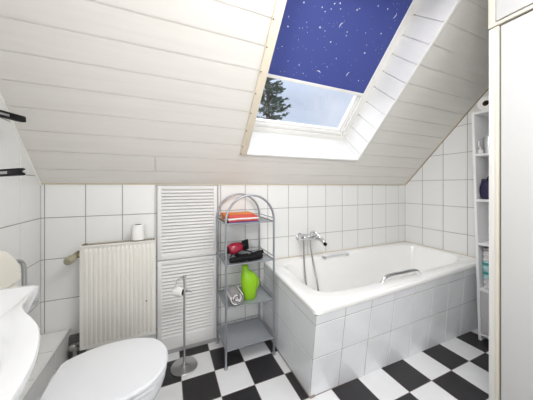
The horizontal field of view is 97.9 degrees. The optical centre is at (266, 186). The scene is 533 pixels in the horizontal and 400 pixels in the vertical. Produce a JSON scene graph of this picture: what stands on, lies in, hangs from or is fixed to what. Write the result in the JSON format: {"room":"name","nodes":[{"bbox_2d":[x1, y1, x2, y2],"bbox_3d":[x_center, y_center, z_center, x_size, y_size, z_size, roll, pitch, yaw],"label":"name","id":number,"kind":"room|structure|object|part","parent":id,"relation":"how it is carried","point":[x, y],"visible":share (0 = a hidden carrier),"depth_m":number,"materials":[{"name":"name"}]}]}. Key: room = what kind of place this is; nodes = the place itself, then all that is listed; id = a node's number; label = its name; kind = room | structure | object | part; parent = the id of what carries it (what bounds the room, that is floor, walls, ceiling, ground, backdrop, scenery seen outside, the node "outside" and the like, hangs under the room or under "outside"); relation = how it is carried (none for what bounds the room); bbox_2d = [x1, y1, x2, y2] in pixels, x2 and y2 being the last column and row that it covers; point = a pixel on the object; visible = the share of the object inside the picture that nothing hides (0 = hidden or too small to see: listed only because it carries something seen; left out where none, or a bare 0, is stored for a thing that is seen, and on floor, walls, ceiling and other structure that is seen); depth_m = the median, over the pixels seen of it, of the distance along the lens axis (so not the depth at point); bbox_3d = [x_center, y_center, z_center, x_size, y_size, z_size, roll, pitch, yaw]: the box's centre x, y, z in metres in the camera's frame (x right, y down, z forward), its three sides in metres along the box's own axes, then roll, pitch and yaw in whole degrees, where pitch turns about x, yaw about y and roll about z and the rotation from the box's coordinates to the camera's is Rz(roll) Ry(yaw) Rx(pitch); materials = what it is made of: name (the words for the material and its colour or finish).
{"room":"bathroom","nodes":[
{"label":"bathroom","id":0,"kind":"room"},
{"bbox_2d":[0,99,39,327],"bbox_3d":[-0.729,-0.040,-0.043,0.002,2.450,3.099,0,0,-23],"label":"wall","id":1,"kind":"structure","parent":0,"point":[19,195],"depth_m":1.17,"materials":[{"name":"tile"}]},
{"bbox_2d":[0,251,26,288],"bbox_3d":[-1.080,0.531,0.960,0.145,0.605,0.669,0,0,-23],"label":"toilet cistern","id":2,"kind":"object","parent":1,"relation":"attached to","point":[9,266],"visible":0.48,"depth_m":0.90,"materials":[{"name":"white ceramic"}]},
{"bbox_2d":[0,110,26,176],"bbox_3d":[-0.931,-0.155,0.744,0.675,0.320,0.226,0,0,44],"label":"rail","id":3,"kind":"object","parent":1,"relation":"attached to","point":[3,114],"visible":1,"depth_m":0.62,"materials":[{"name":"black metal"}]},
{"bbox_3d":[-1.058,-0.289,0.888,0.024,0.050,0.326,0,0,-13],"label":"arm","id":4,"kind":"part","parent":3,"relation":"part of","materials":[{"name":"black plastic"}]},
{"bbox_3d":[-0.817,-0.034,0.657,0.415,0.026,0.012,0,0,18],"label":"arm","id":5,"kind":"part","parent":3,"relation":"part of","materials":[{"name":"black plastic"}]},
{"bbox_2d":[0,92,40,184],"bbox_3d":[-1.122,-0.610,0.873,0.006,1.209,1.106,0,0,-23],"label":"trim","id":6,"kind":"structure","parent":1,"relation":"attached to","point":[1,96],"depth_m":1.19,"materials":[{"name":"white wood"}]},
{"bbox_2d":[0,285,40,399],"bbox_3d":[-0.573,0.689,0.210,0.484,0.993,1.065,0,0,-23],"label":"washbasin","id":7,"kind":"object","parent":1,"relation":"attached to","point":[20,335],"visible":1,"depth_m":0.48,"materials":[{"name":"ceramic"}]},
{"bbox_2d":[19,329,67,399],"bbox_3d":[-0.882,0.879,0.489,0.137,0.002,1.996,0,0,-23],"label":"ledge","id":8,"kind":"structure","parent":1,"relation":"attached to","point":[49,341],"depth_m":1.26,"materials":[{"name":"tile"}]},
{"bbox_2d":[40,185,404,350],"bbox_3d":[0.117,0.585,2.009,3.182,1.200,0.002,0,0,-23],"label":"wall","id":9,"kind":"structure","parent":0,"point":[71,216],"depth_m":1.83,"materials":[{"name":"tile"}]},
{"bbox_2d":[20,329,69,399],"bbox_3d":[-0.818,1.032,0.516,0.002,0.305,1.996,0,0,-23],"label":"trim","id":10,"kind":"structure","parent":9,"relation":"attached to","point":[61,355],"depth_m":1.19,"materials":[{"name":"tile"}]},
{"bbox_2d":[63,237,155,358],"bbox_3d":[-0.963,0.767,1.463,0.478,0.836,0.147,0,0,-23],"label":"radiator","id":11,"kind":"object","parent":9,"relation":"attached to","point":[118,278],"visible":0.97,"depth_m":1.45,"materials":[{"name":"metal"}]},
{"bbox_3d":[-1.135,0.425,1.344,0.047,0.052,0.064,0,0,-9],"label":"thermostat knob","id":12,"kind":"part","parent":11,"relation":"part of","materials":[{"name":"beige plastic"}]},
{"bbox_2d":[79,237,155,247],"bbox_3d":[-0.937,0.357,1.490,0.409,0.016,0.074,0,0,-23],"label":"grille","id":13,"kind":"object","parent":11,"relation":"attached to","point":[150,241],"depth_m":1.47,"materials":[{"name":"metal"}]},
{"bbox_2d":[132,224,143,240],"bbox_3d":[-0.844,0.300,1.525,0.072,0.098,0.072,0,0,-23],"label":"toilet roll","id":14,"kind":"object","parent":11,"relation":"on","point":[137,229],"visible":1,"depth_m":1.50,"materials":[{"name":"paper"}]},
{"bbox_2d":[156,185,217,353],"bbox_3d":[-0.569,0.587,1.697,0.431,1.197,0.027,0,0,-23],"label":"door","id":15,"kind":"structure","parent":9,"relation":"in","point":[185,214],"depth_m":1.69,"materials":[{"name":"paint"}]},
{"bbox_2d":[41,183,361,184],"bbox_3d":[0.118,-0.015,2.006,3.182,0.008,0.008,0,0,-23],"label":"trim","id":16,"kind":"structure","parent":9,"relation":"attached to","point":[41,183],"depth_m":1.63,"materials":[{"name":"wood"}]},
{"bbox_2d":[295,230,326,290],"bbox_3d":[0.407,0.696,1.996,0.218,0.628,0.250,0,0,-23],"label":"mixer tap","id":17,"kind":"object","parent":9,"relation":"attached to","point":[313,235],"visible":0.85,"depth_m":2.00,"materials":[{"name":"silver metal"}]},
{"bbox_3d":[0.304,0.450,2.015,0.035,0.048,0.048,0,0,-23],"label":"diverter knob","id":18,"kind":"part","parent":17,"relation":"part of","materials":[{"name":"silver metal"}]},
{"bbox_2d":[304,230,319,240],"bbox_3d":[0.401,0.428,2.013,0.141,0.093,0.130,0,0,-23],"label":"tap","id":19,"kind":"object","parent":17,"relation":"on","point":[311,236],"depth_m":2.02,"materials":[{"name":"silver metal"}]},
{"bbox_3d":[0.471,0.468,2.024,0.104,0.064,0.038,0,0,44],"label":"spout","id":20,"kind":"part","parent":17,"relation":"part of","materials":[{"name":"silver metal"}]},
{"bbox_2d":[0,0,488,184],"bbox_3d":[0.327,-0.651,1.523,3.222,1.282,1.177,0,0,-23],"label":"ceiling","id":21,"kind":"structure","parent":0,"point":[106,91],"depth_m":1.27,"materials":[{"name":"white wood"}]},
{"bbox_2d":[240,0,461,161],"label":"window","id":22,"kind":"structure","parent":21,"relation":"attached to","point":[425,21],"depth_m":1.81,"materials":[{"name":"white wood"}]},
{"bbox_3d":[-0.001,-0.689,1.279,0.050,0.939,0.859,0,0,-23],"label":"trim","id":23,"kind":"part","parent":22,"relation":"part of","materials":[{"name":"beige wood"}]},
{"bbox_3d":[0.453,-0.806,1.612,1.050,1.168,1.107,0,0,-23],"label":"sill","id":24,"kind":"part","parent":22,"relation":"part of","materials":[{"name":"white paint"}]},
{"bbox_3d":[0.417,-0.919,1.696,0.954,0.863,0.796,0,0,-23],"label":"sash","id":25,"kind":"part","parent":22,"relation":"part of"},
{"bbox_3d":[0.416,-0.917,1.699,1.050,0.940,0.868,0,0,-23],"label":"frame","id":26,"kind":"part","parent":22,"relation":"part of","materials":[{"name":"white wood"}]},
{"bbox_2d":[267,0,415,130],"bbox_3d":[0.437,-0.908,1.647,0.948,0.790,0.723,0,0,-23],"label":"roller blind","id":27,"kind":"object","parent":22,"relation":"attached to","point":[335,45],"visible":0.89,"depth_m":1.58,"materials":[{"name":"blue fabric"}]},
{"bbox_3d":[0.865,-0.908,1.831,0.017,0.790,0.723,0,0,-23],"label":"rail","id":28,"kind":"part","parent":27,"relation":"part of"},
{"bbox_2d":[155,328,488,399],"bbox_3d":[0.731,1.185,0.587,3.182,0.001,3.099,0,0,-23],"label":"floor","id":29,"kind":"structure","parent":0,"point":[457,368],"depth_m":1.43,"materials":[{"name":"tile"}]},
{"bbox_2d":[36,338,167,399],"bbox_3d":[-0.698,0.968,0.946,0.547,0.434,0.376,0,0,-23],"label":"toilet","id":30,"kind":"object","parent":29,"relation":"on","point":[129,369],"visible":1,"depth_m":0.94,"materials":[{"name":"white ceramic"}]},
{"bbox_3d":[-0.702,0.993,0.944,0.538,0.385,0.358,0,0,-23],"label":"bowl","id":31,"kind":"part","parent":30,"relation":"part of","materials":[{"name":"white ceramic"}]},
{"bbox_3d":[-0.643,0.789,0.970,0.418,0.020,0.368,0,0,-23],"label":"seat","id":32,"kind":"part","parent":30,"relation":"part of","materials":[{"name":"white plastic"}]},
{"bbox_2d":[170,275,197,376],"bbox_3d":[-0.541,0.882,1.526,0.168,0.603,0.168,0,0,-23],"label":"stand","id":33,"kind":"object","parent":29,"relation":"on","point":[185,365],"visible":0.96,"depth_m":1.52,"materials":[{"name":"metal"}]},
{"bbox_2d":[173,286,185,296],"bbox_3d":[-0.577,0.694,1.534,0.063,0.061,0.060,0,0,13],"label":"toilet roll","id":34,"kind":"object","parent":33,"relation":"hanging from","point":[177,291],"visible":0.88,"depth_m":1.51,"materials":[{"name":"paper"}]},
{"bbox_2d":[216,193,275,370],"bbox_3d":[-0.160,0.618,1.696,0.366,1.131,0.301,0,0,-23],"label":"wire rack","id":35,"kind":"object","parent":29,"relation":"on","point":[237,335],"visible":0.91,"depth_m":1.66,"materials":[{"name":"metal"}]},
{"bbox_3d":[-0.372,0.704,1.756,0.014,0.947,0.015,0,0,-23],"label":"post","id":36,"kind":"part","parent":35,"relation":"part of","materials":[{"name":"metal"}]},
{"bbox_3d":[-0.262,0.704,1.501,0.014,0.947,0.015,0,0,-23],"label":"post","id":37,"kind":"part","parent":35,"relation":"part of","materials":[{"name":"metal"}]},
{"bbox_2d":[227,286,243,304],"bbox_3d":[-0.218,0.751,1.605,0.088,0.081,0.120,0,0,-23],"label":"roll","id":38,"kind":"object","parent":35,"relation":"on","point":[235,295],"visible":1,"depth_m":1.56,"materials":[{"name":"white fabric"}]},
{"bbox_2d":[220,211,253,220],"bbox_3d":[-0.217,0.222,1.733,0.228,0.053,0.157,0,0,-23],"label":"towel","id":39,"kind":"object","parent":35,"relation":"on","point":[223,214],"visible":0.39,"depth_m":1.69,"materials":[{"name":"orange fabric"}]},
{"bbox_2d":[227,239,248,256],"bbox_3d":[-0.198,0.447,1.627,0.176,0.131,0.081,0,0,-30],"label":"hair dryer","id":40,"kind":"object","parent":35,"relation":"on","point":[234,248],"visible":0.82,"depth_m":1.60,"materials":[{"name":"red plastic"}]},
{"bbox_2d":[227,214,258,223],"bbox_3d":[-0.168,0.223,1.601,0.222,0.051,0.103,0,0,-23],"label":"towel","id":41,"kind":"object","parent":35,"relation":"on","point":[242,218],"visible":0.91,"depth_m":1.56,"materials":[{"name":"red fabric"}]},
{"bbox_2d":[219,217,268,224],"bbox_3d":[-0.160,0.251,1.696,0.334,0.002,0.270,0,0,-23],"label":"shelf","id":42,"kind":"object","parent":35,"relation":"attached to","point":[261,219],"depth_m":1.60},
{"bbox_2d":[219,250,270,264],"bbox_3d":[-0.160,0.521,1.696,0.334,0.002,0.270,0,0,-23],"label":"shelf","id":43,"kind":"object","parent":35,"relation":"attached to","point":[265,257],"depth_m":1.65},
{"bbox_2d":[218,285,271,307],"bbox_3d":[-0.160,0.799,1.696,0.334,0.002,0.270,0,0,-23],"label":"shelf","id":44,"kind":"object","parent":35,"relation":"attached to","point":[262,295],"depth_m":1.65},
{"bbox_2d":[218,318,271,349],"bbox_3d":[-0.160,1.073,1.696,0.334,0.002,0.270,0,0,-23],"label":"shelf","id":45,"kind":"object","parent":35,"relation":"attached to","point":[244,334],"depth_m":1.69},
{"bbox_2d":[229,252,262,262],"bbox_3d":[-0.137,0.492,1.599,0.246,0.055,0.055,0,0,-29],"label":"hair styler","id":46,"kind":"object","parent":35,"relation":"on","point":[253,256],"visible":1,"depth_m":1.59,"materials":[{"name":"black plastic"}]},
{"bbox_3d":[-0.193,0.493,1.570,0.120,0.037,0.038,0,0,-29],"label":"handle","id":47,"kind":"part","parent":46,"relation":"part of","materials":[{"name":"black plastic"}]},
{"bbox_2d":[230,249,263,256],"bbox_3d":[-0.147,0.491,1.732,0.248,0.056,0.122,0,0,-9],"label":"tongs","id":48,"kind":"object","parent":35,"relation":"on","point":[259,251],"visible":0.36,"depth_m":1.70,"materials":[{"name":"black plastic"}]},
{"bbox_2d":[240,264,258,299],"bbox_3d":[-0.118,0.677,1.664,0.137,0.242,0.090,0,0,-23],"label":"bottle","id":49,"kind":"object","parent":35,"relation":"on","point":[249,279],"visible":0.99,"depth_m":1.63,"materials":[{"name":"plastic"}]},
{"bbox_3d":[-0.058,0.704,1.892,0.014,0.947,0.015,0,0,-23],"label":"post","id":50,"kind":"part","parent":35,"relation":"part of","materials":[{"name":"metal"}]},
{"bbox_3d":[0.052,0.704,1.637,0.014,0.947,0.015,0,0,-23],"label":"post","id":51,"kind":"part","parent":35,"relation":"part of","materials":[{"name":"metal"}]},
{"bbox_2d":[263,241,477,398],"bbox_3d":[0.912,0.882,1.903,1.806,0.606,0.822,0,0,-23],"label":"bathtub","id":52,"kind":"object","parent":29,"relation":"on","point":[375,307],"visible":0.94,"depth_m":1.57,"materials":[{"name":"ceramic"}]},
{"bbox_3d":[0.638,0.630,2.131,0.284,0.047,0.035,0,0,-23],"label":"grab handle","id":53,"kind":"part","parent":52,"relation":"part of","materials":[{"name":"ceramic"}]},
{"bbox_3d":[0.922,0.614,1.587,0.394,0.071,0.025,0,0,-23],"label":"grab handle","id":54,"kind":"part","parent":52,"relation":"part of","materials":[{"name":"silver metal"}]},
{"bbox_2d":[471,109,488,339],"bbox_3d":[1.809,0.301,1.731,0.263,1.763,0.345,0,0,-23],"label":"shelf unit","id":55,"kind":"object","parent":29,"relation":"on","point":[480,119],"visible":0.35,"depth_m":1.81,"materials":[{"name":"white wood"}]},
{"bbox_2d":[478,148,483,153],"bbox_3d":[1.659,-0.274,1.797,0.036,0.043,0.035,0,0,-23],"label":"tube","id":56,"kind":"object","parent":55,"relation":"on","point":[480,150],"visible":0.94,"depth_m":1.78,"materials":[{"name":"plastic"}]},
{"bbox_3d":[1.798,-0.571,1.750,0.256,0.018,0.264,0,0,-23],"label":"shelf","id":57,"kind":"part","parent":55,"relation":"part of","materials":[{"name":"white wood"}]},
{"bbox_3d":[1.801,-0.243,1.742,0.256,0.018,0.264,0,0,-23],"label":"shelf","id":58,"kind":"part","parent":55,"relation":"part of","materials":[{"name":"white wood"}]},
{"bbox_2d":[477,96,488,109],"bbox_3d":[1.716,-0.634,1.790,0.100,0.108,0.108,0,0,-23],"label":"toilet roll","id":59,"kind":"object","parent":55,"relation":"on","point":[483,103],"visible":0.49,"depth_m":1.79,"materials":[{"name":"paper"}]},
{"bbox_3d":[1.805,0.109,1.734,0.256,0.018,0.264,0,0,-23],"label":"shelf","id":60,"kind":"part","parent":55,"relation":"part of","materials":[{"name":"white wood"}]},
{"bbox_2d":[478,136,488,152],"bbox_3d":[1.699,-0.318,1.793,0.064,0.130,0.088,0,0,-23],"label":"steel cup","id":61,"kind":"object","parent":55,"relation":"on","point":[485,139],"visible":0.61,"depth_m":1.77,"materials":[{"name":"silver metal"}]},
{"bbox_3d":[1.808,0.444,1.726,0.256,0.018,0.264,0,0,-23],"label":"shelf","id":62,"kind":"part","parent":55,"relation":"part of","materials":[{"name":"white wood"}]},
{"bbox_2d":[479,176,488,198],"bbox_3d":[1.750,0.004,1.750,0.146,0.191,0.217,0,0,-23],"label":"bag","id":63,"kind":"object","parent":55,"relation":"on","point":[484,187],"visible":0.23,"depth_m":1.78,"materials":[{"name":"purple fabric"}]},
{"bbox_3d":[1.812,0.794,1.718,0.256,0.018,0.264,0,0,-23],"label":"shelf","id":64,"kind":"part","parent":55,"relation":"part of","materials":[{"name":"white wood"}]},
{"bbox_3d":[1.706,0.963,1.668,0.016,0.315,0.268,0,0,-23],"label":"door","id":65,"kind":"part","parent":55,"relation":"part of","materials":[{"name":"white wood"}]},
{"bbox_2d":[483,279,488,289],"bbox_3d":[1.808,0.745,1.720,0.222,0.076,0.240,0,0,-23],"label":"towel","id":66,"kind":"object","parent":55,"relation":"on","point":[486,281],"visible":0.06,"depth_m":1.77,"materials":[{"name":"white fabric"}]},
{"bbox_2d":[483,269,488,279],"bbox_3d":[1.806,0.672,1.722,0.222,0.071,0.241,0,0,-23],"label":"towel","id":67,"kind":"object","parent":66,"relation":"on","point":[486,272],"visible":0.08,"depth_m":1.77,"materials":[{"name":"teal fabric"}]},
{"bbox_2d":[482,261,488,269],"bbox_3d":[1.806,0.603,1.724,0.221,0.066,0.240,0,0,-23],"label":"towel","id":68,"kind":"object","parent":67,"relation":"on","point":[486,263],"visible":0.13,"depth_m":1.77,"materials":[{"name":"teal fabric"}]},
{"bbox_2d":[483,251,488,261],"bbox_3d":[1.805,0.532,1.726,0.223,0.076,0.242,0,0,-23],"label":"towel","id":69,"kind":"object","parent":68,"relation":"on","point":[486,253],"visible":0.12,"depth_m":1.77,"materials":[{"name":"white fabric"}]},
{"bbox_2d":[488,0,532,399],"bbox_3d":[1.846,-0.014,0.739,1.007,2.394,1.394,0,0,-23],"label":"wardrobe","id":70,"kind":"object","parent":29,"relation":"on","point":[510,22],"visible":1,"depth_m":1.12,"materials":[{"name":"white wood"}]},
{"bbox_3d":[1.162,0.192,1.188,0.035,1.983,0.026,0,0,-23],"label":"post","id":71,"kind":"part","parent":70,"relation":"part of","materials":[{"name":"white wood"}]},
{"bbox_3d":[1.430,-1.008,0.559,0.035,0.403,1.394,0,0,-23],"label":"frame","id":72,"kind":"part","parent":70,"relation":"part of","materials":[{"name":"white wood"}]},
{"bbox_3d":[1.424,-1.019,0.568,0.018,0.372,1.315,0,0,-23],"label":"door","id":73,"kind":"part","parent":70,"relation":"part of","materials":[{"name":"white wood"}]},
{"bbox_3d":[1.294,0.179,0.872,0.021,1.951,0.616,0,0,-23],"label":"door","id":74,"kind":"part","parent":70,"relation":"part of","materials":[{"name":"white wood"}]},
{"bbox_2d":[405,89,488,256],"bbox_3d":[2.191,-0.040,1.217,0.002,2.450,3.099,0,0,-23],"label":"wall","id":75,"kind":"structure","parent":0,"point":[439,198],"depth_m":2.24,"materials":[{"name":"tile"}]},
{"bbox_2d":[404,86,488,184],"bbox_3d":[1.782,-0.613,2.130,0.014,1.202,1.098,0,0,-23],"label":"trim","id":76,"kind":"structure","parent":75,"relation":"attached to","point":[488,86],"depth_m":2.22,"materials":[{"name":"beige wood"}]},
{"label":"outside","id":77,"kind":"structure","parent":0,"visible":0},
{"bbox_3d":[-7.113,4.285,22.797,55.000,0.200,42.500,0,0,-23],"label":"lawn","id":78,"kind":"structure","parent":77,"visible":0},
{"bbox_2d":[256,77,290,119],"bbox_3d":[-0.020,-1.149,10.266,4.771,10.667,4.562,0,0,27],"label":"conifer tree","id":79,"kind":"object","parent":78,"relation":"on","point":[273,88],"visible":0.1,"depth_m":9.88,"materials":[{"name":"green plant"}]}
]}

